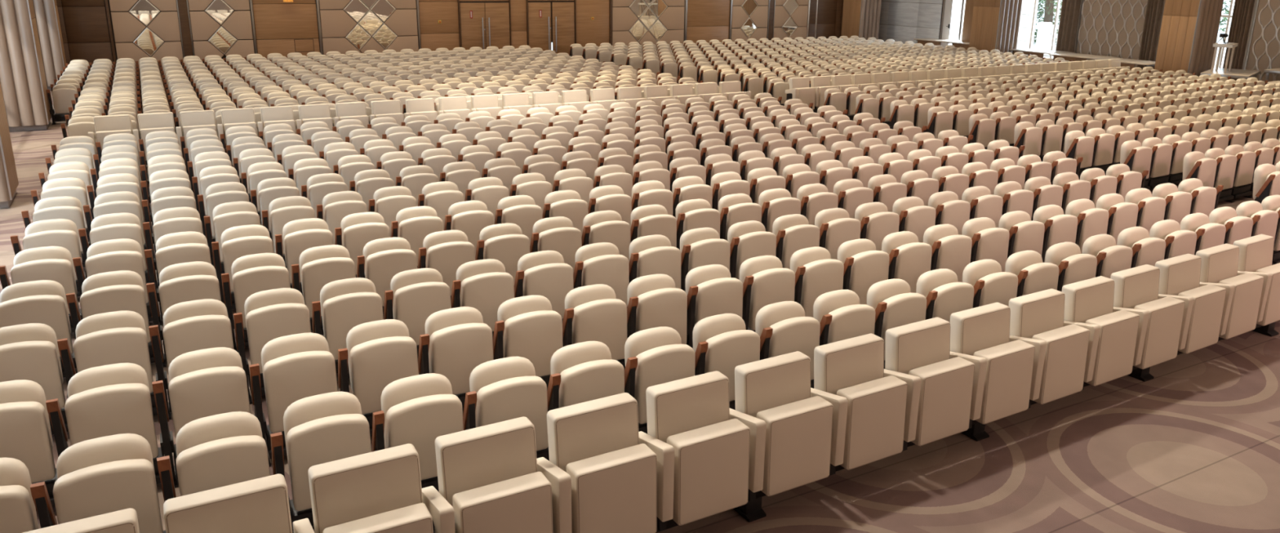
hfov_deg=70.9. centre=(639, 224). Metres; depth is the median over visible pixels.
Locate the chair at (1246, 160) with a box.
[1224,144,1256,202]
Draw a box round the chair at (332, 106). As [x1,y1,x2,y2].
[324,102,336,118]
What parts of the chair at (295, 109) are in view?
backrest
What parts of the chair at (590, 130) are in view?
armrest, backrest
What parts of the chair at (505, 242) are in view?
armrest, arm frame, backrest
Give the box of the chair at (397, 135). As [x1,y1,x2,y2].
[382,125,416,151]
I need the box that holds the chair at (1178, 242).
[1149,219,1196,259]
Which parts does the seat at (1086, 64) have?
backrest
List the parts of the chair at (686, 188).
arm frame, armrest, backrest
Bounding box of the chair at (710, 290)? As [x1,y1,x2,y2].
[684,264,742,348]
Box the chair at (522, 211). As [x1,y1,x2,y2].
[493,195,542,245]
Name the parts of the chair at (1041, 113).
backrest, armrest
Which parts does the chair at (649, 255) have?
arm frame, armrest, backrest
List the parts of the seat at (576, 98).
backrest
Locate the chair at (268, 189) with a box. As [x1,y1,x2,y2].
[250,177,299,240]
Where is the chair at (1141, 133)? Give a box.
[1125,122,1154,145]
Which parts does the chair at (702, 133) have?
arm frame, armrest, backrest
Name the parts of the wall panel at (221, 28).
mirror frame, mirror frame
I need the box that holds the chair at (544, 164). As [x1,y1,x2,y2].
[521,154,559,189]
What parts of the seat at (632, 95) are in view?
backrest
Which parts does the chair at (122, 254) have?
armrest, arm frame, backrest, rail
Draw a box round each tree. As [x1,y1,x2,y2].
[1037,0,1062,34]
[1218,0,1235,31]
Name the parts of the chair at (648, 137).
armrest, backrest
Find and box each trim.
[104,0,116,65]
[176,0,184,57]
[177,0,192,57]
[186,0,194,55]
[249,0,257,53]
[315,0,323,54]
[416,0,421,48]
[457,0,461,47]
[508,0,511,45]
[526,0,528,45]
[574,0,576,43]
[609,0,612,45]
[683,0,687,41]
[728,0,732,39]
[766,0,769,38]
[768,0,774,39]
[773,0,775,37]
[806,0,810,37]
[808,0,811,36]
[814,0,817,38]
[961,0,973,41]
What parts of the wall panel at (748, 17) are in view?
mirror frame, mirror frame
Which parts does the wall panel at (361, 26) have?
mirror frame, mirror frame, mirror frame, mirror frame, mirror frame, mirror frame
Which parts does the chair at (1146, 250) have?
backrest, arm frame, armrest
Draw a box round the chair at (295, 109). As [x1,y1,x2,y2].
[290,104,300,133]
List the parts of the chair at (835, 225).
arm frame, armrest, backrest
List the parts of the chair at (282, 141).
armrest, backrest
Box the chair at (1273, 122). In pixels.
[1266,119,1279,140]
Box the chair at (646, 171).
[632,160,670,190]
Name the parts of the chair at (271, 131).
armrest, backrest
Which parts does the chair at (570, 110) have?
backrest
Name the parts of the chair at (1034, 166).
arm frame, armrest, backrest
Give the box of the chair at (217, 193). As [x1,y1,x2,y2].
[197,182,249,244]
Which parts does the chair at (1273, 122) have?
backrest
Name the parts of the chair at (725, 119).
arm frame, armrest, backrest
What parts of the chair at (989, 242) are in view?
arm frame, armrest, backrest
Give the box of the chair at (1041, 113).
[1029,107,1055,127]
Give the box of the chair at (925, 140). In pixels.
[912,132,943,156]
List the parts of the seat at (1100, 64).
backrest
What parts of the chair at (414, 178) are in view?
armrest, backrest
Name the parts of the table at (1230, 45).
leg, leg, leg, leg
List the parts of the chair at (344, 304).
armrest, arm frame, rail, backrest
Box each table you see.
[913,38,963,45]
[948,41,969,49]
[1008,48,1075,58]
[1048,53,1119,61]
[1093,57,1155,70]
[1200,67,1261,79]
[1210,41,1238,73]
[1263,67,1279,81]
[1266,80,1279,84]
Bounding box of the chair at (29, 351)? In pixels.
[0,323,68,435]
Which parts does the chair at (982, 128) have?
armrest, arm frame, backrest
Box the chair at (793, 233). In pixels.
[772,213,819,269]
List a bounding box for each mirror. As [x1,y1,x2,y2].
[130,0,159,25]
[134,28,162,55]
[205,0,232,23]
[208,26,235,53]
[344,0,368,21]
[346,24,370,48]
[359,10,382,35]
[362,0,376,7]
[371,0,394,21]
[373,24,396,48]
[630,0,647,17]
[630,20,647,40]
[640,8,657,28]
[644,0,653,4]
[649,0,666,17]
[649,19,666,39]
[741,18,755,37]
[742,0,757,15]
[782,17,796,35]
[783,0,798,14]
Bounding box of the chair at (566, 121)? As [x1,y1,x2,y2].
[548,115,577,136]
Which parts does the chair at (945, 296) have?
arm frame, armrest, backrest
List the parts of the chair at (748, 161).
arm frame, armrest, backrest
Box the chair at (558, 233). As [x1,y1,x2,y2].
[529,216,582,273]
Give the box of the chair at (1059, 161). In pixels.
[1043,151,1083,184]
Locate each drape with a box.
[1055,0,1080,52]
[1137,0,1163,69]
[1222,0,1254,80]
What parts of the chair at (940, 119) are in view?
arm frame, armrest, backrest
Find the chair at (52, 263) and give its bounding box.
[0,245,82,333]
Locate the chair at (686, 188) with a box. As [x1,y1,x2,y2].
[671,175,712,217]
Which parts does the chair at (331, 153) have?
armrest, backrest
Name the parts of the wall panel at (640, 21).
mirror frame, mirror frame, mirror frame, mirror frame, mirror frame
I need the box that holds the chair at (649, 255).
[628,234,680,288]
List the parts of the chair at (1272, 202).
backrest, rail, arm frame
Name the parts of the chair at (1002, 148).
armrest, backrest, arm frame, armrest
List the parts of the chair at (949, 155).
armrest, backrest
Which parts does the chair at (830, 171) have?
arm frame, armrest, backrest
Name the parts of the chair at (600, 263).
arm frame, armrest, backrest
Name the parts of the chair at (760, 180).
arm frame, armrest, backrest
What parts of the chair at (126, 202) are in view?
armrest, arm frame, backrest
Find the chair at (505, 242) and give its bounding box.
[475,222,529,284]
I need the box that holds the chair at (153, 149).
[138,142,182,199]
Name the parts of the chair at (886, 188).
arm frame, armrest, backrest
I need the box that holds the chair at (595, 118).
[577,112,606,135]
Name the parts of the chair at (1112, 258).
backrest, arm frame, armrest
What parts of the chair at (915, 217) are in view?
arm frame, armrest, backrest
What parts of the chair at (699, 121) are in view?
arm frame, armrest, backrest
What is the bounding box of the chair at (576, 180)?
[552,168,593,208]
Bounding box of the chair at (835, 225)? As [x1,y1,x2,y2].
[814,208,861,259]
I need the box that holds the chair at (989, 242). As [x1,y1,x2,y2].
[961,217,1009,271]
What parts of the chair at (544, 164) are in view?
armrest, backrest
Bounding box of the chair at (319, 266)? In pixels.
[291,244,355,334]
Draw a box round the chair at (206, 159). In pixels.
[186,151,231,195]
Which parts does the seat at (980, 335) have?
armrest, arm frame, backrest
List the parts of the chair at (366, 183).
armrest, backrest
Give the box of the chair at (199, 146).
[183,138,225,190]
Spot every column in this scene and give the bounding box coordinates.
[0,0,51,132]
[0,81,18,208]
[32,0,66,90]
[840,0,881,39]
[968,0,1022,53]
[1154,0,1223,77]
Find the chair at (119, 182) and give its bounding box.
[86,173,144,232]
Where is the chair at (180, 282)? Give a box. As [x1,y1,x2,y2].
[146,261,221,367]
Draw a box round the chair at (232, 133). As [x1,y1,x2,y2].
[219,125,257,167]
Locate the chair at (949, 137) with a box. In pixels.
[937,129,973,152]
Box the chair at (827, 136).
[816,128,846,151]
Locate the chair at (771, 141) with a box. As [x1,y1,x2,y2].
[760,133,791,158]
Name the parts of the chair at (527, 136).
armrest, backrest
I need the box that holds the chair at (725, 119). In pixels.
[718,112,746,133]
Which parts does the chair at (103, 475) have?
armrest, arm frame, backrest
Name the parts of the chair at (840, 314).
arm frame, armrest, backrest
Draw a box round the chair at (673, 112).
[662,106,688,127]
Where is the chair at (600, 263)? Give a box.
[573,242,629,307]
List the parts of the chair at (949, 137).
armrest, backrest, armrest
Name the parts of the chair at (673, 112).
armrest, backrest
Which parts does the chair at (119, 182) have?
armrest, arm frame, backrest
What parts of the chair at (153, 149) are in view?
armrest, arm frame, backrest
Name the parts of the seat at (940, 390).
armrest, arm frame, backrest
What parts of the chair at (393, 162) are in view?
armrest, backrest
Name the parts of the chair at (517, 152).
armrest, backrest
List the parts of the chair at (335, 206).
armrest, arm frame, backrest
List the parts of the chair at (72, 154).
armrest, arm frame, backrest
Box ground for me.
[1032,29,1226,59]
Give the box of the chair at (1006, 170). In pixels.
[990,158,1026,189]
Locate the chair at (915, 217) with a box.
[892,196,936,242]
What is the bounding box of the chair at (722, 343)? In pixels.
[692,313,759,409]
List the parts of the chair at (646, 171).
armrest, arm frame, backrest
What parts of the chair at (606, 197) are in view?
armrest, arm frame, backrest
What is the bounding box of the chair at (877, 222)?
[854,201,899,250]
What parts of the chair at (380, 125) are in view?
backrest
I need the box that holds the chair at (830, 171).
[815,160,852,192]
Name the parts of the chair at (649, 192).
arm frame, armrest, backrest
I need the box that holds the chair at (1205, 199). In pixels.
[1177,177,1223,217]
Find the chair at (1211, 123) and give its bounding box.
[1196,113,1222,132]
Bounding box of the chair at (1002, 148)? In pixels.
[986,139,1025,165]
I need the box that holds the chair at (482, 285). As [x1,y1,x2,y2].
[450,258,514,340]
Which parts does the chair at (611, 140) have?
armrest, backrest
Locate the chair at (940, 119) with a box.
[926,106,953,138]
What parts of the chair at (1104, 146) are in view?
arm frame, backrest, armrest, rail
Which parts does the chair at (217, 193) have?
armrest, arm frame, backrest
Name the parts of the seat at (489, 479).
arm frame, armrest, backrest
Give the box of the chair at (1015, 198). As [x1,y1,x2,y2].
[993,181,1034,220]
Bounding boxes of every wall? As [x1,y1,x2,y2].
[56,0,843,65]
[1073,0,1257,69]
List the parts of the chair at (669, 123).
armrest, backrest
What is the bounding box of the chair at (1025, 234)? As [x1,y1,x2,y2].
[998,210,1044,258]
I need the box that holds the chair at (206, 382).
[151,346,250,488]
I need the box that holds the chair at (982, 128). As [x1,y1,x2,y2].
[968,113,995,149]
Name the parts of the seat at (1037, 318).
armrest, backrest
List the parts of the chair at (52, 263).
arm frame, armrest, backrest, rail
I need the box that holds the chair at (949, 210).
[928,191,970,235]
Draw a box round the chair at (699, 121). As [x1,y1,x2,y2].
[691,115,719,135]
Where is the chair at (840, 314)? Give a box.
[813,289,875,346]
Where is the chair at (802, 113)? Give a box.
[793,106,819,124]
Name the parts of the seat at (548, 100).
backrest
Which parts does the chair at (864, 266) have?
arm frame, armrest, backrest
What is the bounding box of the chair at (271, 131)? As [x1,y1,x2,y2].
[258,123,294,157]
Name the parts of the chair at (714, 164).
arm frame, armrest, backrest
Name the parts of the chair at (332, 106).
backrest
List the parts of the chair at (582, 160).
armrest, backrest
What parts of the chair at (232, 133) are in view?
armrest, arm frame, backrest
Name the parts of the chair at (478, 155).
armrest, backrest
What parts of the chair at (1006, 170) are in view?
arm frame, armrest, backrest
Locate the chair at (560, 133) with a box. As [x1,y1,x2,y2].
[541,125,573,150]
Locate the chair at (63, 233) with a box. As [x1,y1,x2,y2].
[10,218,85,297]
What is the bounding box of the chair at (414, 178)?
[395,164,438,206]
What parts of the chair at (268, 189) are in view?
armrest, arm frame, backrest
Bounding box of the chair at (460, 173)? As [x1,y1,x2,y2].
[439,161,480,199]
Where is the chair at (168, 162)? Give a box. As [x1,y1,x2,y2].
[139,154,186,217]
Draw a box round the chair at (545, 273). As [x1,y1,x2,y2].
[514,250,573,320]
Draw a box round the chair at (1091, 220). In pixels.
[1065,198,1109,253]
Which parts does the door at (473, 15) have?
handle, handle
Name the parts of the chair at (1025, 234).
arm frame, armrest, backrest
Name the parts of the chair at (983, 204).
arm frame, armrest, backrest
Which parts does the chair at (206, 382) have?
armrest, arm frame, rail, backrest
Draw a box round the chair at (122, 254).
[72,238,152,321]
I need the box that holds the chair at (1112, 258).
[1082,234,1133,278]
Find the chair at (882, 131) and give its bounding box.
[868,123,897,144]
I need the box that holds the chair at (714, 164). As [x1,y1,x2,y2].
[704,153,740,186]
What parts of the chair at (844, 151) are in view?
armrest, backrest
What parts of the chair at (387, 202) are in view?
armrest, arm frame, backrest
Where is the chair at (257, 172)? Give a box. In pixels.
[240,161,286,223]
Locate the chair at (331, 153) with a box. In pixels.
[319,142,358,173]
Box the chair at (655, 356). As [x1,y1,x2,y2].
[624,326,695,434]
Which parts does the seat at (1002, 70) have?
backrest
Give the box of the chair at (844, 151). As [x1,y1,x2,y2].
[831,140,863,168]
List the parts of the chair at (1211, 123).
backrest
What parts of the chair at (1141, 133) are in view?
backrest, armrest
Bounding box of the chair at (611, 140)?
[600,133,634,158]
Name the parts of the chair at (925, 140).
armrest, backrest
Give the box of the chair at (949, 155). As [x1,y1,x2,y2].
[935,146,968,173]
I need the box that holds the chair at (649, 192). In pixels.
[631,180,672,215]
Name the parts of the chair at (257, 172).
armrest, arm frame, backrest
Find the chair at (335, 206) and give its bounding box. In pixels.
[316,191,367,245]
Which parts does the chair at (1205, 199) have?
backrest, arm frame, armrest, arm frame, armrest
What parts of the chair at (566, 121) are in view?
backrest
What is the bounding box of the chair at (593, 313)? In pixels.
[562,284,626,368]
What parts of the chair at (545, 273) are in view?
armrest, arm frame, backrest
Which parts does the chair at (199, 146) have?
armrest, arm frame, backrest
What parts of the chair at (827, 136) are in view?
armrest, backrest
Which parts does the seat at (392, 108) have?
armrest, backrest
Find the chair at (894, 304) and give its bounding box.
[866,278,926,368]
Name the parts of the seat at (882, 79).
backrest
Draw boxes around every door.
[459,2,510,49]
[528,1,574,54]
[939,0,965,48]
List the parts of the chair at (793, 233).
arm frame, armrest, backrest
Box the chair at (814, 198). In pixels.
[796,183,838,225]
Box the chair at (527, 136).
[506,128,540,155]
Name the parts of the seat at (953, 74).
backrest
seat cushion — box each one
[0,294,73,356]
[0,341,65,408]
[0,401,55,483]
[0,484,35,532]
[10,258,79,314]
[22,230,81,279]
[31,205,84,251]
[40,186,88,228]
[47,168,91,208]
[53,155,93,189]
[53,458,163,532]
[58,142,96,168]
[64,383,158,458]
[66,121,97,151]
[71,113,100,118]
[73,327,153,393]
[74,105,102,115]
[80,284,151,342]
[84,250,148,303]
[89,223,146,271]
[93,200,145,244]
[95,128,131,150]
[96,182,143,222]
[98,165,142,202]
[100,151,141,185]
[102,139,140,169]
[107,111,139,137]
[108,103,139,130]
[131,120,137,130]
[140,126,174,160]
[142,102,168,113]
[143,109,170,113]
[145,137,179,152]
[146,148,182,163]
[147,161,186,180]
[149,177,191,202]
[151,195,196,222]
[152,217,203,247]
[155,243,211,279]
[159,275,221,319]
[163,315,234,373]
[168,366,250,438]
[176,435,270,496]
[177,107,204,126]
[182,124,216,147]
[186,134,218,161]
[190,145,225,176]
[194,158,231,195]
[200,173,239,216]
[205,191,249,237]
[211,106,236,132]
[213,211,260,262]
[215,115,226,143]
[222,235,274,291]
[223,121,257,145]
[226,131,257,165]
[232,142,266,178]
[232,266,290,328]
[240,155,275,193]
[244,104,268,107]
[245,302,311,373]
[248,169,286,210]
[254,111,264,137]
[257,186,299,231]
[262,351,337,432]
[263,119,296,133]
[270,205,315,254]
[273,139,305,168]
[283,151,317,181]
[284,229,333,283]
[286,413,371,511]
[293,110,299,133]
[294,165,331,199]
[301,127,330,145]
[301,257,355,317]
[302,117,333,130]
[308,181,347,220]
[312,137,343,158]
[322,292,383,359]
[323,502,433,532]
[324,148,358,173]
[329,107,336,118]
[337,124,365,142]
[338,115,368,128]
[339,161,374,191]
[342,222,390,274]
[350,134,380,154]
[350,336,418,414]
[355,177,394,212]
[365,106,371,115]
[365,146,397,168]
[365,248,417,306]
[372,122,399,138]
[374,112,404,125]
[382,158,416,186]
[386,132,416,151]
[386,394,463,480]
[394,281,451,345]
[399,216,443,266]
[401,173,438,206]
[404,142,435,165]
[405,120,432,136]
[409,111,437,124]
[422,129,450,148]
[423,155,456,182]
[426,241,475,295]
[430,323,493,395]
[438,118,464,133]
[441,139,471,161]
[443,108,470,121]
[445,168,480,199]
[451,210,493,256]
[452,471,552,532]
[456,127,484,145]
[461,271,514,331]
[462,151,494,177]
[469,115,494,131]
[471,185,509,223]
[475,106,502,119]
[476,376,548,451]
[477,137,506,158]
[484,234,529,284]
[487,164,521,194]
[489,124,515,142]
[500,114,524,128]
[501,148,531,173]
[502,204,542,245]
[503,310,563,377]
[506,104,533,117]
[511,134,540,155]
[515,181,552,215]
[521,122,547,140]
[523,262,573,318]
[527,161,559,189]
[529,111,553,127]
[537,102,562,115]
[537,145,567,170]
[537,226,582,273]
[545,132,573,150]
[549,199,588,237]
[552,120,577,136]
[558,176,593,208]
[559,110,582,124]
[559,359,624,408]
[566,158,597,182]
[566,443,657,532]
[567,101,591,114]
[572,142,600,164]
[572,298,626,359]
[577,129,604,150]
[582,118,606,135]
[582,254,629,306]
[586,108,608,124]
[588,220,630,263]
[595,99,619,113]
[595,194,631,228]
[599,172,632,199]
[603,154,633,176]
[606,139,634,158]
[609,127,634,143]
[611,115,635,133]
[623,97,646,112]
[634,344,695,423]
[635,288,687,344]
[636,246,680,288]
[637,189,672,215]
[637,214,676,247]
[638,151,667,169]
[638,168,670,190]
[639,124,663,137]
[639,137,665,152]
[640,114,662,125]
[650,96,672,108]
[666,111,688,123]
[666,418,750,525]
[668,122,692,134]
[670,133,696,148]
[672,147,700,164]
[675,164,706,184]
[676,94,697,104]
[679,184,712,208]
[683,208,719,235]
[688,238,730,271]
[693,110,714,120]
[694,277,742,324]
[696,120,719,130]
[700,131,724,142]
[702,93,722,102]
[704,329,759,401]
[705,145,732,158]
[710,160,740,186]
[717,179,750,210]
[723,118,746,133]
[725,91,746,101]
[725,202,761,240]
[728,128,753,146]
[735,231,776,279]
[736,142,762,162]
[744,157,773,181]
[748,267,795,330]
[749,115,771,130]
[754,175,785,204]
[756,395,833,496]
[757,126,780,142]
[766,139,791,158]
[766,197,800,232]
[768,316,820,380]
[774,114,795,128]
[777,153,804,176]
[781,224,819,269]
[784,124,807,140]
[790,171,819,198]
[795,136,819,155]
[797,87,815,109]
[799,111,819,124]
[800,258,844,317]
[805,191,838,225]
[808,150,834,172]
[810,122,832,137]
[816,85,836,108]
[823,110,843,123]
[823,133,846,151]
[824,167,852,192]
[825,217,861,259]
[827,304,875,343]
[835,120,857,134]
[836,375,907,470]
[839,84,857,93]
[839,146,863,168]
[843,186,873,218]
[848,250,889,304]
[850,131,872,147]
[856,163,883,187]
[860,83,876,91]
[860,117,879,131]
[865,211,899,250]
[867,144,891,164]
[876,128,897,144]
[878,81,896,89]
[878,182,906,212]
[880,293,926,359]
[887,159,912,182]
[893,242,932,293]
[895,141,917,159]
[899,80,915,88]
[901,126,921,142]
[903,205,936,242]
[908,356,974,446]
[911,177,938,205]
[915,79,933,84]
[917,155,941,177]
[921,137,943,156]
[932,282,973,323]
[933,111,953,138]
[936,78,950,84]
[936,235,972,282]
[940,200,970,235]
[942,173,968,199]
[945,152,968,173]
[946,135,968,152]
[951,77,968,83]
[970,75,984,82]
[972,149,994,169]
[973,168,998,195]
[973,195,1003,227]
[973,339,1035,424]
[975,118,995,146]
[975,227,1009,271]
[977,271,1017,306]
[987,75,1000,80]
[996,116,1016,144]
[997,146,1019,165]
[1001,74,1016,79]
[1001,165,1026,189]
[1006,189,1034,220]
[1012,220,1044,255]
[1016,72,1031,79]
[1019,114,1035,127]
[1022,127,1042,155]
[1022,262,1058,295]
[1028,161,1052,180]
[1031,324,1089,404]
[1034,71,1046,77]
[1036,184,1063,208]
[1039,112,1055,123]
[1041,124,1063,155]
[1043,214,1077,262]
[1048,71,1061,76]
[1053,157,1076,177]
[1061,253,1097,292]
[1062,70,1075,75]
[1062,122,1083,151]
[1063,179,1091,214]
[1074,136,1094,168]
[1075,69,1088,75]
[1078,208,1109,253]
[1084,120,1102,136]
[1084,309,1139,386]
[1087,68,1100,73]
[1092,175,1117,208]
[1093,133,1115,165]
[1096,245,1133,278]
[1100,67,1115,71]
[1104,117,1120,133]
[1108,202,1138,244]
[1113,130,1134,162]
[1116,171,1142,201]
[1122,115,1137,129]
[1131,146,1152,178]
[1131,237,1165,266]
[1133,296,1184,368]
[1134,128,1154,145]
[1137,113,1155,127]
[1137,196,1165,233]
[1150,143,1173,177]
[1153,125,1172,142]
[1164,191,1191,226]
[1164,230,1196,258]
[1170,140,1192,173]
[1171,123,1189,137]
[1177,284,1226,353]
[1188,120,1206,134]
[1191,137,1210,155]
[1191,186,1217,217]
[1194,158,1217,187]
[1195,222,1226,250]
[1205,119,1222,132]
[1209,134,1228,151]
[1214,154,1236,190]
[1218,272,1263,339]
[1221,116,1237,128]
[1223,216,1253,244]
[1227,132,1245,146]
[1233,151,1256,186]
[1236,114,1252,125]
[1244,128,1262,142]
[1250,209,1278,239]
[1252,147,1274,182]
[1256,262,1279,325]
[1260,126,1277,141]
[1266,171,1279,195]
[1272,144,1279,165]
[1273,207,1279,250]
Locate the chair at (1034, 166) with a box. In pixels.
[1017,154,1052,189]
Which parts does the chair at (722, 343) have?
arm frame, armrest, backrest, rail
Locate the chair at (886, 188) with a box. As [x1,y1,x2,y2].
[867,173,906,212]
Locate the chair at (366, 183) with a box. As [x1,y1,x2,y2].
[349,168,394,212]
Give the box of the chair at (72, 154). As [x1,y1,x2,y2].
[44,147,95,197]
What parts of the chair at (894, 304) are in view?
arm frame, armrest, backrest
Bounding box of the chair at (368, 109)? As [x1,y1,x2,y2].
[355,101,371,115]
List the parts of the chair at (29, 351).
backrest, rail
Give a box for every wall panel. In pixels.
[108,0,183,75]
[187,0,254,61]
[318,0,418,54]
[612,0,684,47]
[730,0,768,42]
[773,0,808,39]
[1075,0,1147,67]
[1244,0,1279,81]
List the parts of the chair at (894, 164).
armrest, backrest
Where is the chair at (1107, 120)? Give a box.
[1093,112,1120,133]
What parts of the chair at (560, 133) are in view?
armrest, backrest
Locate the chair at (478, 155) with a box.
[457,144,494,177]
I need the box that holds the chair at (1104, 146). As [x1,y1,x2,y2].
[1085,127,1115,174]
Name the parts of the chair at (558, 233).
armrest, arm frame, backrest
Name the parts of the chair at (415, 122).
backrest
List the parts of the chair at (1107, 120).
backrest, armrest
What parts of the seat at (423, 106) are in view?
armrest, backrest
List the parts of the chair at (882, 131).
armrest, backrest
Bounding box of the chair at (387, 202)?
[368,186,417,237]
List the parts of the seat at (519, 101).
backrest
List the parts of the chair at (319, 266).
armrest, arm frame, rail, backrest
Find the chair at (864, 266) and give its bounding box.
[837,238,889,304]
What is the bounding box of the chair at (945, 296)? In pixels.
[916,268,973,323]
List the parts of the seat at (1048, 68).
backrest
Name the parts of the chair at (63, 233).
armrest, arm frame, backrest, rail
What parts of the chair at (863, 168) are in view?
arm frame, armrest, backrest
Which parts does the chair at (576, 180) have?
armrest, backrest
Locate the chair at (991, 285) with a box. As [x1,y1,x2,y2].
[962,259,1017,308]
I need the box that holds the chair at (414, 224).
[391,205,443,268]
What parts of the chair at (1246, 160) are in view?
arm frame, backrest, armrest, rail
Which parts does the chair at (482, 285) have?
armrest, arm frame, backrest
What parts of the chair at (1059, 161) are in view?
arm frame, backrest, armrest, arm frame, armrest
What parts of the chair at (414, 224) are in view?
armrest, arm frame, backrest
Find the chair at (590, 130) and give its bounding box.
[573,123,604,150]
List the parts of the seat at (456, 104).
armrest, backrest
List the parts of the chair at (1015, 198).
arm frame, armrest, backrest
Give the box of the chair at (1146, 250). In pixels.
[1116,226,1165,268]
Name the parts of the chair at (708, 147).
arm frame, armrest, backrest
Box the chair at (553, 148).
[532,138,567,170]
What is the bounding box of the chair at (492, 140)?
[472,130,506,158]
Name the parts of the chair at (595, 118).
backrest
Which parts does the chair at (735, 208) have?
arm frame, armrest, backrest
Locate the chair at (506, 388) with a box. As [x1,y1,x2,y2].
[462,356,549,461]
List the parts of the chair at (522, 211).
armrest, arm frame, backrest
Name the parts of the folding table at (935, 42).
modesty panel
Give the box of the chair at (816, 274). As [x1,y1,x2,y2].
[790,246,844,317]
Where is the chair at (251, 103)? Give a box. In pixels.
[238,99,268,108]
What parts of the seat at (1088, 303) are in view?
armrest, backrest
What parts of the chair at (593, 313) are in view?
arm frame, armrest, backrest, rail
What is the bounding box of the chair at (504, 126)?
[484,119,515,142]
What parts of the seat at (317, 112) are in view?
armrest, backrest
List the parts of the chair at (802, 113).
armrest, backrest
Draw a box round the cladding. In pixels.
[878,0,943,43]
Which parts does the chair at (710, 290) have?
arm frame, armrest, backrest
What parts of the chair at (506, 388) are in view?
armrest, arm frame, backrest, rail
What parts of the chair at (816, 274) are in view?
arm frame, armrest, backrest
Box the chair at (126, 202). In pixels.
[83,191,146,249]
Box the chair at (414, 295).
[383,267,451,357]
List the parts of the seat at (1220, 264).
armrest, backrest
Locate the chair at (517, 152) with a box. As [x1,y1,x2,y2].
[495,142,531,173]
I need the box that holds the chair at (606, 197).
[587,185,631,228]
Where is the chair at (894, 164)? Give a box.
[878,152,912,182]
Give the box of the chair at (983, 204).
[961,186,1003,227]
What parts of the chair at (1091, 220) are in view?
arm frame, backrest, armrest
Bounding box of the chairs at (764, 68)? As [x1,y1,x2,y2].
[46,35,1279,137]
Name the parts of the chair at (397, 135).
armrest, backrest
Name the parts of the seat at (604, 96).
backrest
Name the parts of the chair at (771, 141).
armrest, arm frame, backrest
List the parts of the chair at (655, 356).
arm frame, armrest, rail, backrest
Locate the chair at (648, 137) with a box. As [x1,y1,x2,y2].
[634,130,665,152]
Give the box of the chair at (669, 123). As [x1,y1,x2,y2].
[663,116,692,139]
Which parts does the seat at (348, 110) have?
armrest, backrest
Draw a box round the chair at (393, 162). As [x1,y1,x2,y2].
[376,151,416,186]
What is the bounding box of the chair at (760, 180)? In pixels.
[747,167,785,204]
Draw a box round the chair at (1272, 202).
[1261,195,1279,264]
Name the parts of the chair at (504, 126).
armrest, backrest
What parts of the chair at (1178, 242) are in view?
backrest, arm frame, armrest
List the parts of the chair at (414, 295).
armrest, arm frame, backrest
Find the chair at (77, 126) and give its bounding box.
[60,115,97,154]
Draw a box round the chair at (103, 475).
[30,433,165,532]
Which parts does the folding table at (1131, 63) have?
modesty panel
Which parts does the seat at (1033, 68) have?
backrest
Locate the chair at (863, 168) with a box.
[847,155,883,187]
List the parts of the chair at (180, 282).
armrest, arm frame, rail, backrest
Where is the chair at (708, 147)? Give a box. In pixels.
[699,138,732,166]
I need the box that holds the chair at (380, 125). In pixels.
[367,116,399,138]
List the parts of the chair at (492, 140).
armrest, backrest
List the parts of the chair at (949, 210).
arm frame, armrest, backrest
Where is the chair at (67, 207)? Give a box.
[21,195,85,266]
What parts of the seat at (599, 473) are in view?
armrest, backrest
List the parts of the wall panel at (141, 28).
mirror frame, mirror frame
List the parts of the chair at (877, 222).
arm frame, armrest, backrest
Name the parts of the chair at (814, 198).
arm frame, armrest, backrest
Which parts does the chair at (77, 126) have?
armrest, arm frame, backrest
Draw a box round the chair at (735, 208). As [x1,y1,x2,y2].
[718,193,761,240]
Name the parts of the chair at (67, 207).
armrest, arm frame, backrest, rail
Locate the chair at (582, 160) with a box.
[560,151,597,182]
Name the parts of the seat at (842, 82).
backrest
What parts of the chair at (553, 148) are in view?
armrest, backrest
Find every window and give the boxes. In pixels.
[1029,0,1060,59]
[1218,0,1235,67]
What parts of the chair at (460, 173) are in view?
armrest, backrest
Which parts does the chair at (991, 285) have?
arm frame, armrest, backrest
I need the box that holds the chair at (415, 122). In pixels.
[400,115,432,136]
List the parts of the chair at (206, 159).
armrest, arm frame, backrest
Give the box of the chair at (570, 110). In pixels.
[554,105,582,124]
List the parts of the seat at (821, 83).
armrest, backrest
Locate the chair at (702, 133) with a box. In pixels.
[694,125,724,150]
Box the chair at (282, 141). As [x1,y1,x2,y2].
[266,133,305,168]
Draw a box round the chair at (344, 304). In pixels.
[311,277,383,381]
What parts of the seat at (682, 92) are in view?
backrest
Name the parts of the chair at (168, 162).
armrest, arm frame, backrest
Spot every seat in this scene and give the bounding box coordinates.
[23,508,139,532]
[88,114,133,154]
[133,111,175,160]
[163,474,292,532]
[175,109,217,151]
[216,107,257,145]
[256,105,296,144]
[293,443,433,532]
[294,103,333,136]
[332,101,368,128]
[368,99,404,125]
[403,97,437,124]
[422,416,552,532]
[437,96,470,121]
[470,94,502,119]
[501,92,533,117]
[532,90,562,115]
[536,392,657,532]
[561,89,591,114]
[590,88,619,113]
[617,86,646,112]
[638,370,750,531]
[644,84,672,108]
[669,83,697,104]
[694,82,722,102]
[719,80,751,101]
[729,351,833,502]
[785,76,815,109]
[810,75,836,108]
[810,333,907,475]
[831,74,857,93]
[851,73,876,91]
[871,72,896,89]
[884,317,974,451]
[890,71,915,88]
[908,70,933,87]
[926,69,951,85]
[944,67,968,84]
[949,302,1035,429]
[961,66,984,82]
[977,66,1000,80]
[993,65,1016,79]
[1008,288,1089,408]
[1009,64,1031,79]
[1025,63,1046,77]
[1040,62,1061,76]
[1053,62,1075,75]
[1062,275,1139,390]
[1067,61,1088,75]
[1081,60,1102,73]
[1094,59,1115,71]
[1107,58,1129,71]
[1110,264,1184,373]
[1155,253,1226,353]
[1195,243,1263,339]
[1233,234,1279,325]
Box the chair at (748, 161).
[737,150,773,181]

